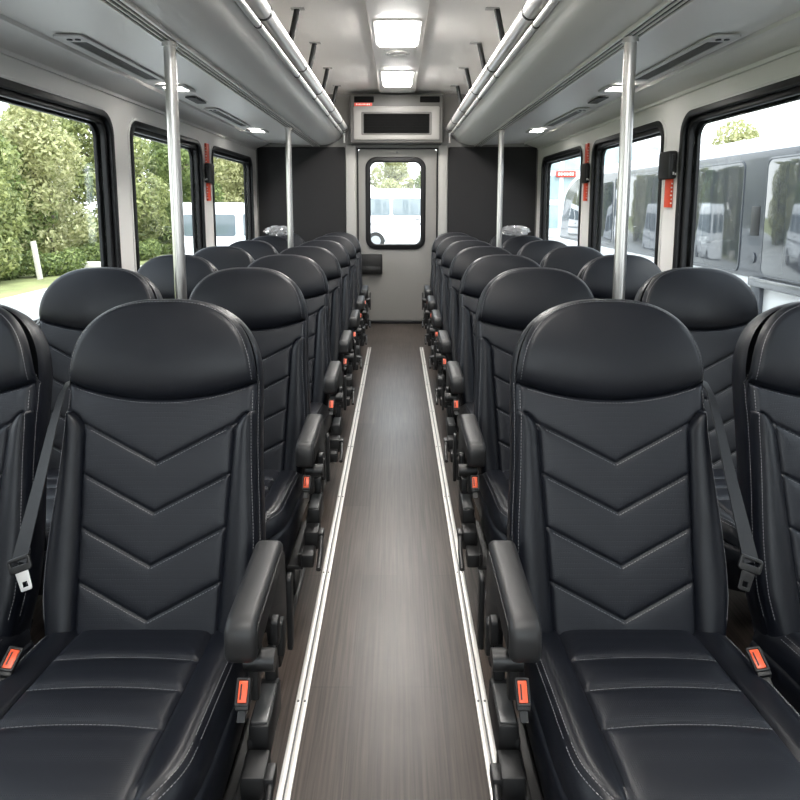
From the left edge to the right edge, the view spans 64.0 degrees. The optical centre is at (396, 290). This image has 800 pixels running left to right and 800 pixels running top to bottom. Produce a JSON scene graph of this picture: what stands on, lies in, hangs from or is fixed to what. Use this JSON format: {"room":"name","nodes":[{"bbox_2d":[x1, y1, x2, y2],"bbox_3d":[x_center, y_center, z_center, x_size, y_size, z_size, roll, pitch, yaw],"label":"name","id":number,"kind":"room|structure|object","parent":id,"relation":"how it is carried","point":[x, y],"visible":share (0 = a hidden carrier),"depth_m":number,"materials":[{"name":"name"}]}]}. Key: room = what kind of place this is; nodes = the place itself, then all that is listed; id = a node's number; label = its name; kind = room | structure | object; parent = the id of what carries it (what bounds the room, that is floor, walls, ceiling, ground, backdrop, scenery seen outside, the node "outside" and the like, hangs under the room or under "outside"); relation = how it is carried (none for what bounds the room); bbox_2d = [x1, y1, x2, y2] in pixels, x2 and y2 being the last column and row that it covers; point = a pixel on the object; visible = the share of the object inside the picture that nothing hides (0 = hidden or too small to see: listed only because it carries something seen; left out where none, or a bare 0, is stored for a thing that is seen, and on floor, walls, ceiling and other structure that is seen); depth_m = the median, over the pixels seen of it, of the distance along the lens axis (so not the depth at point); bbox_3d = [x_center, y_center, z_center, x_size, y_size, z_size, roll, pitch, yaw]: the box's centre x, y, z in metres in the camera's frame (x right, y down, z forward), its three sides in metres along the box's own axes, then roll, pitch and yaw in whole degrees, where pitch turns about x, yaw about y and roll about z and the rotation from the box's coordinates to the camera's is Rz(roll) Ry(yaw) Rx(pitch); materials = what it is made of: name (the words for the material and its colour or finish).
{"room":"vehicle interior","nodes":[
{"label":"vehicle interior","id":0,"kind":"room"},
{"bbox_2d":[0,53,257,271],"bbox_3d":[-1.600,-0.283,2.843,0.060,2.715,8.910,0,8,0],"label":"wall","id":1,"kind":"structure","parent":0,"point":[121,112],"depth_m":3.69,"materials":[{"name":"grey plastic"}]},
{"bbox_2d":[0,74,121,325],"bbox_3d":[-1.597,-0.334,2.826,0.086,1.116,1.546,0,8,0],"label":"window","id":2,"kind":"structure","parent":1,"relation":"in","point":[13,91],"depth_m":3.46,"materials":[{"name":"black rubber"}]},
{"bbox_2d":[127,118,205,271],"bbox_3d":[-1.597,-0.561,4.490,0.086,1.116,1.426,0,8,0],"label":"window","id":3,"kind":"structure","parent":1,"relation":"in","point":[138,128],"depth_m":4.75,"materials":[{"name":"black rubber"}]},
{"bbox_2d":[0,0,347,149],"bbox_3d":[-1.048,-1.268,2.674,1.040,0.611,8.800,0,8,0],"label":"luggage rack","id":4,"kind":"object","parent":1,"relation":"attached to","point":[238,57],"depth_m":2.96,"materials":[{"name":"grey plastic"}]},
{"bbox_2d":[53,34,164,80],"bbox_3d":[-1.285,-1.055,2.945,0.120,0.014,0.920,0,8,0],"label":"air vent","id":5,"kind":"object","parent":4,"relation":"attached to","point":[83,43],"visible":0.92,"depth_m":2.83,"materials":[{"name":"grey plastic"}]},
{"bbox_2d":[72,42,155,79],"bbox_3d":[-1.285,-1.063,2.974,0.067,0.007,0.805,0,8,0],"label":"grille","id":6,"kind":"object","parent":5,"relation":"attached to","point":[90,48],"depth_m":2.91,"materials":[{"name":"grey plastic"}]},
{"bbox_2d":[155,84,195,92],"bbox_3d":[-1.250,-1.145,3.619,0.170,0.012,0.200,0,8,0],"label":"reading lamp","id":7,"kind":"object","parent":4,"relation":"attached to","point":[182,88],"visible":0.65,"depth_m":3.59,"materials":[{"name":"grey plastic"}]},
{"bbox_2d":[203,108,250,126],"bbox_3d":[-1.285,-1.322,4.907,0.100,0.014,1.020,0,8,0],"label":"air vent","id":8,"kind":"object","parent":4,"relation":"attached to","point":[215,111],"visible":1,"depth_m":4.83,"materials":[{"name":"grey plastic"}]},
{"bbox_2d":[212,111,245,125],"bbox_3d":[-1.285,-1.330,4.939,0.056,0.007,0.892,0,8,0],"label":"grille","id":9,"kind":"object","parent":8,"relation":"attached to","point":[221,114],"depth_m":4.88,"materials":[{"name":"grey plastic"}]},
{"bbox_2d":[204,143,214,200],"bbox_3d":[-1.546,-0.978,5.273,0.045,0.465,0.157,0,8,0],"label":"holder","id":10,"kind":"object","parent":1,"relation":"attached to","point":[208,167],"visible":1,"depth_m":5.24,"materials":[{"name":"orange"}]},
{"bbox_2d":[210,144,254,245],"bbox_3d":[-1.597,-0.793,6.200,0.086,1.116,1.556,0,8,0],"label":"window","id":11,"kind":"structure","parent":1,"relation":"in","point":[217,151],"depth_m":6.80,"materials":[{"name":"black rubber"}]},
{"bbox_2d":[30,324,753,799],"bbox_3d":[0.000,1.016,2.994,3.140,0.100,8.860,0,8,0],"label":"floor","id":12,"kind":"structure","parent":0,"point":[391,712],"depth_m":2.09,"materials":[{"name":"grey laminate"}]},
{"bbox_2d":[0,304,52,663],"bbox_3d":[-1.154,0.622,1.360,0.546,1.120,0.895,0,8,0],"label":"seat","id":13,"kind":"object","parent":12,"relation":"on","point":[26,368],"visible":0.89,"depth_m":1.57,"materials":[{"name":"black leather"}]},
{"bbox_2d":[0,629,34,663],"bbox_3d":[-1.140,0.879,1.258,0.518,0.210,0.623,0,8,0],"label":"seat cushion","id":14,"kind":"object","parent":13,"relation":"on","point":[8,637],"depth_m":1.50,"materials":[{"name":"black leather"}]},
{"bbox_2d":[36,267,162,594],"bbox_3d":[-1.190,0.502,2.282,0.546,1.110,0.895,0,8,0],"label":"seat","id":15,"kind":"object","parent":12,"relation":"on","point":[72,301],"visible":0.27,"depth_m":2.50,"materials":[{"name":"black leather"}]},
{"bbox_2d":[38,527,49,594],"bbox_3d":[-1.176,0.763,2.180,0.518,0.210,0.623,0,8,0],"label":"seat cushion","id":16,"kind":"object","parent":15,"relation":"on","point":[47,529],"depth_m":1.89,"materials":[{"name":"black leather"}]},
{"bbox_2d":[0,299,293,799],"bbox_3d":[-0.549,0.622,1.360,0.645,1.118,0.894,0,8,0],"label":"seat","id":17,"kind":"object","parent":12,"relation":"on","point":[164,583],"visible":1,"depth_m":1.50,"materials":[{"name":"black leather"}]},
{"bbox_2d":[0,630,261,799],"bbox_3d":[-0.585,0.879,1.258,0.518,0.210,0.623,0,8,0],"label":"seat cushion","id":18,"kind":"object","parent":17,"relation":"on","point":[85,714],"depth_m":1.21,"materials":[{"name":"black leather"}]},
{"bbox_2d":[161,41,186,298],"bbox_3d":[-0.886,0.014,2.626,0.071,1.984,0.071,0,8,0],"label":"pole","id":19,"kind":"object","parent":12,"relation":"on","point":[169,47],"visible":0.57,"depth_m":2.54,"materials":[{"name":"silver metal"}]},
{"bbox_2d":[137,254,217,298],"bbox_3d":[-1.189,0.391,3.165,0.546,1.092,0.895,0,8,0],"label":"seat","id":20,"kind":"object","parent":12,"relation":"on","point":[159,270],"visible":0.2,"depth_m":3.39,"materials":[{"name":"black leather"}]},
{"bbox_2d":[194,246,254,270],"bbox_3d":[-1.189,0.279,4.028,0.546,1.080,0.895,0,8,0],"label":"seat","id":21,"kind":"object","parent":12,"relation":"on","point":[221,257],"visible":0.16,"depth_m":4.26,"materials":[{"name":"black leather"}]},
{"bbox_2d":[229,240,278,259],"bbox_3d":[-1.189,0.167,4.881,0.546,1.072,0.895,0,8,0],"label":"seat","id":22,"kind":"object","parent":12,"relation":"on","point":[257,249],"visible":0.09,"depth_m":5.11,"materials":[{"name":"black leather"}]},
{"bbox_2d":[189,267,329,632],"bbox_3d":[-0.561,0.502,2.282,0.645,1.108,0.894,0,8,0],"label":"seat","id":23,"kind":"object","parent":12,"relation":"on","point":[270,304],"visible":0.5,"depth_m":2.45,"materials":[{"name":"black leather"}]},
{"bbox_2d":[265,470,309,569],"bbox_3d":[-0.597,0.763,2.180,0.518,0.210,0.623,0,8,0],"label":"seat cushion","id":24,"kind":"object","parent":23,"relation":"on","point":[285,504],"depth_m":2.14,"materials":[{"name":"black leather"}]},
{"bbox_2d":[252,236,287,252],"bbox_3d":[-1.199,0.059,5.694,0.546,1.067,0.895,0,8,0],"label":"seat","id":25,"kind":"object","parent":12,"relation":"on","point":[279,243],"visible":0.05,"depth_m":5.93,"materials":[{"name":"black leather"}]},
{"bbox_2d":[264,226,287,235],"bbox_3d":[-1.104,-0.564,5.970,0.284,0.099,0.196,0,8,0],"label":"plastic bag","id":26,"kind":"object","parent":25,"relation":"on","point":[273,227],"visible":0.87,"depth_m":5.95,"materials":[{"name":"white plastic"}]},
{"bbox_2d":[269,232,304,246],"bbox_3d":[-1.199,-0.042,6.447,0.546,1.065,0.895,0,8,0],"label":"seat","id":27,"kind":"object","parent":12,"relation":"on","point":[297,240],"visible":0.05,"depth_m":6.68,"materials":[{"name":"black leather"}]},
{"bbox_2d":[284,127,293,247],"bbox_3d":[-0.898,-0.365,5.410,0.071,1.984,0.071,0,8,0],"label":"pole","id":28,"kind":"object","parent":12,"relation":"on","point":[287,129],"visible":0.51,"depth_m":5.32,"materials":[{"name":"silver metal"}]},
{"bbox_2d":[248,254,346,503],"bbox_3d":[-0.569,0.391,3.165,0.645,1.090,0.894,0,8,0],"label":"seat","id":29,"kind":"object","parent":12,"relation":"on","point":[325,375],"visible":0.27,"depth_m":3.34,"materials":[{"name":"black leather"}]},
{"bbox_2d":[310,402,330,442],"bbox_3d":[-0.605,0.661,3.065,0.518,0.210,0.623,0,8,0],"label":"seat cushion","id":30,"kind":"object","parent":29,"relation":"on","point":[321,408],"depth_m":3.18,"materials":[{"name":"black leather"}]},
{"bbox_2d":[279,246,355,434],"bbox_3d":[-0.574,0.279,4.028,0.645,1.078,0.894,0,8,0],"label":"seat","id":31,"kind":"object","parent":12,"relation":"on","point":[341,340],"visible":0.19,"depth_m":4.21,"materials":[{"name":"black leather"}]},
{"bbox_2d":[276,347,370,799],"bbox_3d":[-0.262,1.008,2.645,0.033,0.008,6.970,0,8,0],"label":"floor strip","id":32,"kind":"object","parent":12,"relation":"on","point":[286,781],"visible":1,"depth_m":2.02,"materials":[{"name":"silver metal"}]},
{"bbox_2d":[299,240,362,390],"bbox_3d":[-0.576,0.167,4.880,0.645,1.070,0.894,0,8,0],"label":"seat","id":33,"kind":"object","parent":12,"relation":"on","point":[351,318],"visible":0.19,"depth_m":5.07,"materials":[{"name":"black leather"}]},
{"bbox_2d":[314,236,367,352],"bbox_3d":[-0.577,0.059,5.693,0.645,1.065,0.894,0,8,0],"label":"seat","id":34,"kind":"object","parent":12,"relation":"on","point":[358,302],"visible":0.21,"depth_m":5.88,"materials":[{"name":"black leather"}]},
{"bbox_2d":[323,232,370,328],"bbox_3d":[-0.577,-0.042,6.446,0.645,1.063,0.894,0,8,0],"label":"seat","id":35,"kind":"object","parent":12,"relation":"on","point":[363,290],"visible":0.22,"depth_m":6.64,"materials":[{"name":"black leather"}]},
{"bbox_2d":[422,232,468,328],"bbox_3d":[0.564,-0.042,6.446,0.644,1.063,0.894,0,8,0],"label":"seat","id":36,"kind":"object","parent":12,"relation":"on","point":[428,289],"visible":0.14,"depth_m":6.64,"materials":[{"name":"black leather"}]},
{"bbox_2d":[425,236,479,348],"bbox_3d":[0.559,0.059,5.693,0.644,1.065,0.894,0,8,0],"label":"seat","id":37,"kind":"object","parent":12,"relation":"on","point":[432,301],"visible":0.18,"depth_m":5.89,"materials":[{"name":"black leather"}]},
{"bbox_2d":[420,347,496,799],"bbox_3d":[0.232,1.008,2.645,0.033,0.008,6.970,0,8,0],"label":"floor strip","id":38,"kind":"object","parent":12,"relation":"on","point":[485,726],"visible":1,"depth_m":2.10,"materials":[{"name":"silver metal"}]},
{"bbox_2d":[428,240,491,382],"bbox_3d":[0.554,0.167,4.880,0.644,1.070,0.894,0,8,0],"label":"seat","id":39,"kind":"object","parent":12,"relation":"on","point":[438,317],"visible":0.16,"depth_m":5.07,"materials":[{"name":"black leather"}]},
{"bbox_2d":[434,246,510,432],"bbox_3d":[0.549,0.279,4.028,0.644,1.078,0.894,0,8,0],"label":"seat","id":40,"kind":"object","parent":12,"relation":"on","point":[448,338],"visible":0.27,"depth_m":4.21,"materials":[{"name":"black leather"}]},
{"bbox_2d":[442,254,540,497],"bbox_3d":[0.539,0.391,3.165,0.644,1.090,0.894,0,8,0],"label":"seat","id":41,"kind":"object","parent":12,"relation":"on","point":[460,374],"visible":0.24,"depth_m":3.35,"materials":[{"name":"black leather"}]},
{"bbox_2d":[457,402,472,427],"bbox_3d":[0.575,0.661,3.065,0.518,0.210,0.623,0,8,0],"label":"seat cushion","id":42,"kind":"object","parent":41,"relation":"on","point":[465,407],"depth_m":3.24,"materials":[{"name":"black leather"}]},
{"bbox_2d":[496,130,504,247],"bbox_3d":[0.892,-0.391,5.598,0.071,1.984,0.071,0,8,0],"label":"pole","id":43,"kind":"object","parent":12,"relation":"on","point":[501,132],"visible":0.56,"depth_m":5.51,"materials":[{"name":"silver metal"}]},
{"bbox_2d":[489,232,525,246],"bbox_3d":[1.204,-0.042,6.447,0.546,1.065,0.895,0,8,0],"label":"seat","id":44,"kind":"object","parent":12,"relation":"on","point":[504,237],"visible":0.04,"depth_m":6.68,"materials":[{"name":"black leather"}]},
{"bbox_2d":[502,236,541,254],"bbox_3d":[1.204,0.059,5.694,0.546,1.067,0.895,0,8,0],"label":"seat","id":45,"kind":"object","parent":12,"relation":"on","point":[514,244],"visible":0.09,"depth_m":5.92,"materials":[{"name":"black leather"}]},
{"bbox_2d":[502,226,530,235],"bbox_3d":[1.102,-0.563,5.969,0.291,0.098,0.191,0,8,0],"label":"plastic bag","id":46,"kind":"object","parent":45,"relation":"on","point":[525,229],"visible":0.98,"depth_m":5.95,"materials":[{"name":"white plastic"}]},
{"bbox_2d":[453,267,593,601],"bbox_3d":[0.519,0.502,2.282,0.644,1.108,0.894,0,8,0],"label":"seat","id":47,"kind":"object","parent":12,"relation":"on","point":[512,299],"visible":0.35,"depth_m":2.45,"materials":[{"name":"black leather"}]},
{"bbox_2d":[474,470,508,544],"bbox_3d":[0.555,0.763,2.180,0.518,0.210,0.623,0,8,0],"label":"seat cushion","id":48,"kind":"object","parent":47,"relation":"on","point":[491,503],"depth_m":2.18,"materials":[{"name":"black leather"}]},
{"bbox_2d":[517,240,566,264],"bbox_3d":[1.204,0.167,4.881,0.546,1.072,0.895,0,8,0],"label":"seat","id":49,"kind":"object","parent":12,"relation":"on","point":[536,250],"visible":0.05,"depth_m":5.11,"materials":[{"name":"black leather"}]},
{"bbox_2d":[540,246,602,275],"bbox_3d":[1.204,0.279,4.028,0.546,1.080,0.895,0,8,0],"label":"seat","id":50,"kind":"object","parent":12,"relation":"on","point":[572,259],"visible":0.06,"depth_m":4.25,"materials":[{"name":"black leather"}]},
{"bbox_2d":[577,254,661,299],"bbox_3d":[1.214,0.391,3.165,0.546,1.092,0.895,0,8,0],"label":"seat","id":51,"kind":"object","parent":12,"relation":"on","point":[597,274],"visible":0.09,"depth_m":3.38,"materials":[{"name":"black leather"}]},
{"bbox_2d":[612,36,638,298],"bbox_3d":[0.885,0.024,2.557,0.071,1.984,0.071,0,8,0],"label":"pole","id":52,"kind":"object","parent":12,"relation":"on","point":[630,42],"visible":0.54,"depth_m":2.47,"materials":[{"name":"silver metal"}]},
{"bbox_2d":[477,299,799,799],"bbox_3d":[0.496,0.622,1.360,0.644,1.118,0.894,0,8,0],"label":"seat","id":53,"kind":"object","parent":12,"relation":"on","point":[607,586],"visible":1,"depth_m":1.50,"materials":[{"name":"black leather"}]},
{"bbox_2d":[519,630,799,799],"bbox_3d":[0.532,0.879,1.258,0.518,0.210,0.623,0,8,0],"label":"seat cushion","id":54,"kind":"object","parent":53,"relation":"on","point":[613,714],"depth_m":1.20,"materials":[{"name":"black leather"}]},
{"bbox_2d":[634,267,758,592],"bbox_3d":[1.204,0.502,2.282,0.546,1.110,0.895,0,8,0],"label":"seat","id":55,"kind":"object","parent":12,"relation":"on","point":[715,305],"visible":0.3,"depth_m":2.49,"materials":[{"name":"black leather"}]},
{"bbox_2d":[719,507,744,592],"bbox_3d":[1.190,0.763,2.180,0.518,0.210,0.623,0,8,0],"label":"seat cushion","id":56,"kind":"object","parent":55,"relation":"on","point":[730,537],"depth_m":1.92,"materials":[{"name":"black leather"}]},
{"bbox_2d":[732,301,799,714],"bbox_3d":[1.129,0.622,1.360,0.546,1.120,0.895,0,8,0],"label":"seat","id":57,"kind":"object","parent":12,"relation":"on","point":[766,357],"visible":0.97,"depth_m":1.56,"materials":[{"name":"black leather"}]},
{"bbox_2d":[749,629,799,714],"bbox_3d":[1.115,0.879,1.258,0.518,0.210,0.623,0,8,0],"label":"seat cushion","id":58,"kind":"object","parent":57,"relation":"on","point":[780,648],"depth_m":1.45,"materials":[{"name":"black leather"}]},
{"bbox_2d":[267,0,526,93],"bbox_3d":[0.000,-1.584,2.666,3.140,0.110,8.910,0,8,0],"label":"ceiling","id":59,"kind":"structure","parent":0,"point":[342,29],"depth_m":4.70,"materials":[{"name":"white plastic"}]},
{"bbox_2d":[365,0,429,92],"bbox_3d":[0.003,-1.538,2.526,0.375,0.030,8.580,0,8,0],"label":"ceiling panel","id":60,"kind":"object","parent":59,"relation":"attached to","point":[376,9],"visible":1,"depth_m":4.11,"materials":[{"name":"white plastic"}]},
{"bbox_2d":[380,70,413,86],"bbox_3d":[0.003,-1.982,5.987,0.300,0.030,0.690,0,8,0],"label":"ceiling lamp","id":61,"kind":"object","parent":60,"relation":"attached to","point":[390,78],"visible":1,"depth_m":5.88,"materials":[{"name":"white plastic"}]},
{"bbox_2d":[379,46,414,59],"bbox_3d":[0.003,-1.847,4.976,0.270,0.019,0.420,0,8,0],"label":"speaker grille","id":62,"kind":"object","parent":60,"relation":"attached to","point":[386,53],"visible":0.95,"depth_m":4.95,"materials":[{"name":"white"}]},
{"bbox_2d":[373,19,421,46],"bbox_3d":[0.003,-1.767,4.402,0.315,0.030,0.650,0,8,0],"label":"ceiling lamp","id":63,"kind":"object","parent":60,"relation":"attached to","point":[388,32],"visible":1,"depth_m":4.30,"materials":[{"name":"white plastic"}]},
{"bbox_2d":[256,93,537,237],"bbox_3d":[0.000,-0.883,7.247,3.140,2.715,0.080,0,8,0],"label":"wall","id":64,"kind":"structure","parent":0,"point":[451,102],"depth_m":7.10,"materials":[{"name":"grey plastic"}]},
{"bbox_2d":[257,147,345,241],"bbox_3d":[-1.062,-0.618,7.228,0.975,1.975,0.030,0,8,0],"label":"wall panel","id":65,"kind":"object","parent":64,"relation":"attached to","point":[318,173],"visible":0.48,"depth_m":7.15,"materials":[{"name":"grey fabric"}]},
{"bbox_2d":[346,145,355,236],"bbox_3d":[-0.513,-0.621,7.217,0.110,1.995,0.050,0,8,0],"label":"door frame","id":66,"kind":"structure","parent":64,"relation":"attached to","point":[350,149],"depth_m":7.12,"materials":[{"name":"grey metal"}]},
{"bbox_2d":[349,94,443,144],"bbox_3d":[-0.005,-1.856,6.943,1.004,0.515,0.251,0,8,0],"label":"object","id":67,"kind":"object","parent":64,"relation":"attached to","point":[375,119],"visible":1,"depth_m":6.83,"materials":[{"name":"grey plastic"}]},
{"bbox_2d":[363,114,429,132],"bbox_3d":[-0.005,-1.788,6.834,0.740,0.230,0.012,0,8,0],"label":"grille","id":68,"kind":"object","parent":67,"relation":"attached to","point":[372,123],"depth_m":6.84,"materials":[{"name":"black plastic"}]},
{"bbox_2d":[357,148,437,320],"bbox_3d":[0.005,-0.612,7.220,0.910,1.985,0.137,0,8,0],"label":"door","id":69,"kind":"structure","parent":64,"relation":"in","point":[396,276],"depth_m":7.23,"materials":[{"name":"grey metal"}]},
{"bbox_2d":[371,321,430,323],"bbox_3d":[0.005,0.356,7.365,0.910,0.028,0.080,0,8,0],"label":"door sill","id":70,"kind":"structure","parent":64,"relation":"attached to","point":[372,322],"depth_m":7.33,"materials":[{"name":"black rubber"}]},
{"bbox_2d":[438,145,447,235],"bbox_3d":[0.512,-0.621,7.217,0.100,1.995,0.050,0,8,0],"label":"door frame","id":71,"kind":"structure","parent":64,"relation":"attached to","point":[443,149],"depth_m":7.12,"materials":[{"name":"grey metal"}]},
{"bbox_2d":[447,147,536,242],"bbox_3d":[1.060,-0.618,7.228,0.980,1.975,0.030,0,8,0],"label":"wall panel","id":72,"kind":"object","parent":64,"relation":"attached to","point":[472,171],"visible":0.45,"depth_m":7.14,"materials":[{"name":"grey fabric"}]},
{"bbox_2d":[536,51,799,271],"bbox_3d":[1.600,-0.283,2.843,0.060,2.715,8.910,0,8,0],"label":"wall","id":73,"kind":"structure","parent":0,"point":[672,112],"depth_m":3.67,"materials":[{"name":"white plastic"}]},
{"bbox_2d":[539,144,583,245],"bbox_3d":[1.597,-0.793,6.200,0.086,1.116,1.556,0,8,0],"label":"window","id":74,"kind":"structure","parent":73,"relation":"in","point":[575,151],"depth_m":6.80,"materials":[{"name":"black rubber"}]},
{"bbox_2d":[580,143,589,200],"bbox_3d":[1.548,-0.978,5.273,0.042,0.465,0.157,0,8,0],"label":"holder","id":75,"kind":"object","parent":73,"relation":"attached to","point":[584,168],"visible":1,"depth_m":5.24,"materials":[{"name":"orange"}]},
{"bbox_2d":[446,0,799,149],"bbox_3d":[1.048,-1.268,2.674,1.040,0.611,8.800,0,8,0],"label":"luggage rack","id":76,"kind":"object","parent":73,"relation":"attached to","point":[555,57],"depth_m":2.95,"materials":[{"name":"grey plastic"}]},
{"bbox_2d":[543,108,590,126],"bbox_3d":[1.285,-1.322,4.907,0.100,0.014,1.020,0,8,0],"label":"air vent","id":77,"kind":"object","parent":76,"relation":"attached to","point":[577,111],"visible":1,"depth_m":4.83,"materials":[{"name":"grey plastic"}]},
{"bbox_2d":[548,111,581,125],"bbox_3d":[1.285,-1.330,4.939,0.056,0.007,0.892,0,8,0],"label":"grille","id":78,"kind":"object","parent":77,"relation":"attached to","point":[571,114],"depth_m":4.88,"materials":[{"name":"grey plastic"}]},
{"bbox_2d":[598,84,638,92],"bbox_3d":[1.250,-1.145,3.619,0.170,0.012,0.200,0,8,0],"label":"reading lamp","id":79,"kind":"object","parent":76,"relation":"attached to","point":[611,88],"visible":0.6,"depth_m":3.61,"materials":[{"name":"grey plastic"}]},
{"bbox_2d":[635,34,740,80],"bbox_3d":[1.285,-1.055,2.945,0.120,0.014,0.920,0,8,0],"label":"air vent","id":80,"kind":"object","parent":76,"relation":"attached to","point":[710,43],"visible":0.85,"depth_m":2.82,"materials":[{"name":"grey plastic"}]},
{"bbox_2d":[638,42,721,79],"bbox_3d":[1.285,-1.063,2.974,0.067,0.007,0.805,0,8,0],"label":"grille","id":81,"kind":"object","parent":80,"relation":"attached to","point":[702,48],"depth_m":2.91,"materials":[{"name":"grey plastic"}]},
{"bbox_2d":[588,118,666,266],"bbox_3d":[1.597,-0.561,4.490,0.086,1.116,1.426,0,8,0],"label":"window","id":82,"kind":"structure","parent":73,"relation":"in","point":[654,128],"depth_m":4.91,"materials":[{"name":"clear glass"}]},
{"bbox_2d":[658,151,676,206],"bbox_3d":[1.544,-0.637,3.659,0.051,0.315,0.157,0,8,0],"label":"holder","id":83,"kind":"object","parent":73,"relation":"attached to","point":[667,168],"visible":1,"depth_m":3.63,"materials":[{"name":"orange"}]},
{"bbox_2d":[672,72,799,268],"bbox_3d":[1.597,-0.334,2.826,0.086,1.116,1.546,0,8,0],"label":"window","id":84,"kind":"structure","parent":73,"relation":"in","point":[784,90],"depth_m":3.46,"materials":[{"name":"black rubber"}]},
{"label":"outside","id":85,"kind":"structure","parent":0,"visible":0},
{"bbox_2d":[0,216,558,319],"bbox_3d":[0.000,-3.056,39.953,160.000,0.200,160.000,0,8,0],"label":"ground","id":86,"kind":"structure","parent":85,"point":[29,305],"depth_m":14.81,"materials":[{"name":"concrete"}]},
{"bbox_2d":[0,265,141,302],"bbox_3d":[-9.200,-3.130,39.943,0.200,0.150,140.000,0,8,0],"label":"kerb","id":87,"kind":"object","parent":86,"relation":"on","point":[15,297],"depth_m":15.60,"materials":[{"name":"grey concrete"}]},
{"bbox_2d":[0,218,172,298],"bbox_3d":[-34.650,-3.120,39.944,50.700,0.130,140.000,0,8,0],"label":"lawn","id":88,"kind":"structure","parent":86,"relation":"on","point":[23,284],"depth_m":18.10,"materials":[{"name":"green plant"}]},
{"bbox_2d":[0,139,30,277],"bbox_3d":[-12.240,-2.789,17.584,3.510,5.939,3.630,-2,8,-13],"label":"tree","id":89,"kind":"object","parent":88,"relation":"on","point":[10,208],"visible":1,"depth_m":18.05,"materials":[{"name":"green plant"}]},
{"bbox_2d":[0,133,57,266],"bbox_3d":[-13.033,-2.765,20.731,3.590,4.996,3.454,-2,8,-14],"label":"tree","id":90,"kind":"object","parent":88,"relation":"on","point":[17,178],"visible":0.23,"depth_m":20.64,"materials":[{"name":"green plant"}]},
{"bbox_2d":[30,241,42,279],"bbox_3d":[-10.669,-0.905,18.951,0.254,1.154,0.120,0,8,0],"label":"fence post","id":91,"kind":"object","parent":88,"relation":"on","point":[33,244],"visible":1,"depth_m":18.91,"materials":[{"name":"white"}]},
{"bbox_2d":[0,247,87,280],"bbox_3d":[-11.419,-0.755,19.288,1.152,0.991,4.101,6,10,38],"label":"hedge","id":92,"kind":"object","parent":88,"relation":"on","point":[64,260],"visible":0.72,"depth_m":19.78,"materials":[{"name":"green plant"}]},
{"bbox_2d":[0,104,95,268],"bbox_3d":[-12.048,-3.616,21.632,3.130,6.292,3.891,-2,8,-16],"label":"tree","id":93,"kind":"object","parent":88,"relation":"on","point":[30,129],"visible":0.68,"depth_m":20.89,"materials":[{"name":"green plant"}]},
{"bbox_2d":[0,107,95,254],"bbox_3d":[-14.039,-3.994,24.910,3.915,6.405,3.785,6,10,37],"label":"tree","id":94,"kind":"object","parent":88,"relation":"on","point":[65,124],"visible":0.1,"depth_m":24.83,"materials":[{"name":"green plant"}]},
{"bbox_2d":[58,119,169,252],"bbox_3d":[-11.633,-4.622,26.667,4.449,7.278,4.301,-2,8,-12],"label":"tree","id":95,"kind":"object","parent":88,"relation":"on","point":[149,201],"visible":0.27,"depth_m":25.82,"materials":[{"name":"green plant"}]},
{"bbox_2d":[74,238,161,260],"bbox_3d":[-10.622,-1.469,24.533,1.152,0.991,4.101,3,8,21],"label":"hedge","id":96,"kind":"object","parent":88,"relation":"on","point":[93,254],"visible":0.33,"depth_m":25.11,"materials":[{"name":"green plant"}]},
{"bbox_2d":[136,141,224,254],"bbox_3d":[-10.646,-4.478,29.698,4.396,6.117,4.230,4,9,27],"label":"tree","id":97,"kind":"object","parent":88,"relation":"on","point":[159,166],"visible":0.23,"depth_m":28.76,"materials":[{"name":"green plant"}]},
{"bbox_2d":[167,157,243,202],"bbox_3d":[-10.528,-6.140,33.817,5.043,8.156,4.057,0,8,-4],"label":"tree","id":98,"kind":"object","parent":88,"relation":"on","point":[226,185],"visible":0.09,"depth_m":33.48,"materials":[{"name":"green plant"}]},
{"bbox_2d":[183,203,245,254],"bbox_3d":[-5.600,-1.844,21.774,1.960,2.298,5.272,0,8,0],"label":"van","id":99,"kind":"object","parent":86,"relation":"on","point":[230,217],"visible":0.3,"depth_m":19.12,"materials":[{"name":"white paint"}]},
{"bbox_2d":[225,162,243,202],"bbox_3d":[-7.449,-5.989,35.688,3.622,7.282,4.503,5,9,35],"label":"tree","id":100,"kind":"object","parent":86,"relation":"on","point":[241,186],"visible":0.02,"depth_m":34.35,"materials":[{"name":"green plant"}]},
{"bbox_2d":[371,163,414,188],"bbox_3d":[-0.331,-6.427,41.493,3.246,6.525,4.035,1,8,5],"label":"tree","id":101,"kind":"object","parent":86,"relation":"on","point":[395,173],"visible":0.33,"depth_m":41.35,"materials":[{"name":"green plant"}]},
{"bbox_2d":[371,189,420,243],"bbox_3d":[1.181,-3.693,32.802,6.854,2.987,2.548,0,8,0],"label":"van","id":102,"kind":"object","parent":86,"relation":"on","point":[395,213],"visible":0.34,"depth_m":31.54,"materials":[{"name":"white metal"}]},
{"bbox_2d":[407,170,420,188],"bbox_3d":[2.242,-6.074,42.741,3.948,5.709,4.103,-3,8,-23],"label":"tree","id":103,"kind":"object","parent":86,"relation":"on","point":[418,179],"visible":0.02,"depth_m":41.69,"materials":[{"name":"green plant"}]},
{"bbox_2d":[549,140,701,236],"bbox_3d":[13.500,-7.502,47.785,14.000,6.500,9.280,0,8,0],"label":"office building","id":104,"kind":"structure","parent":86,"relation":"on","point":[563,173],"depth_m":43.22,"materials":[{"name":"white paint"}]},
{"bbox_2d":[558,130,799,313],"bbox_3d":[4.393,-0.076,6.701,2.455,2.857,12.500,0,8,0],"label":"coach","id":105,"kind":"object","parent":86,"relation":"on","point":[748,212],"visible":0.48,"depth_m":6.00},
{"bbox_2d":[711,118,760,145],"bbox_3d":[9.169,-2.263,17.262,2.882,4.661,2.318,1,8,10],"label":"tree","id":106,"kind":"object","parent":86,"relation":"on","point":[750,132],"visible":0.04,"depth_m":16.76,"materials":[{"name":"green plant"}]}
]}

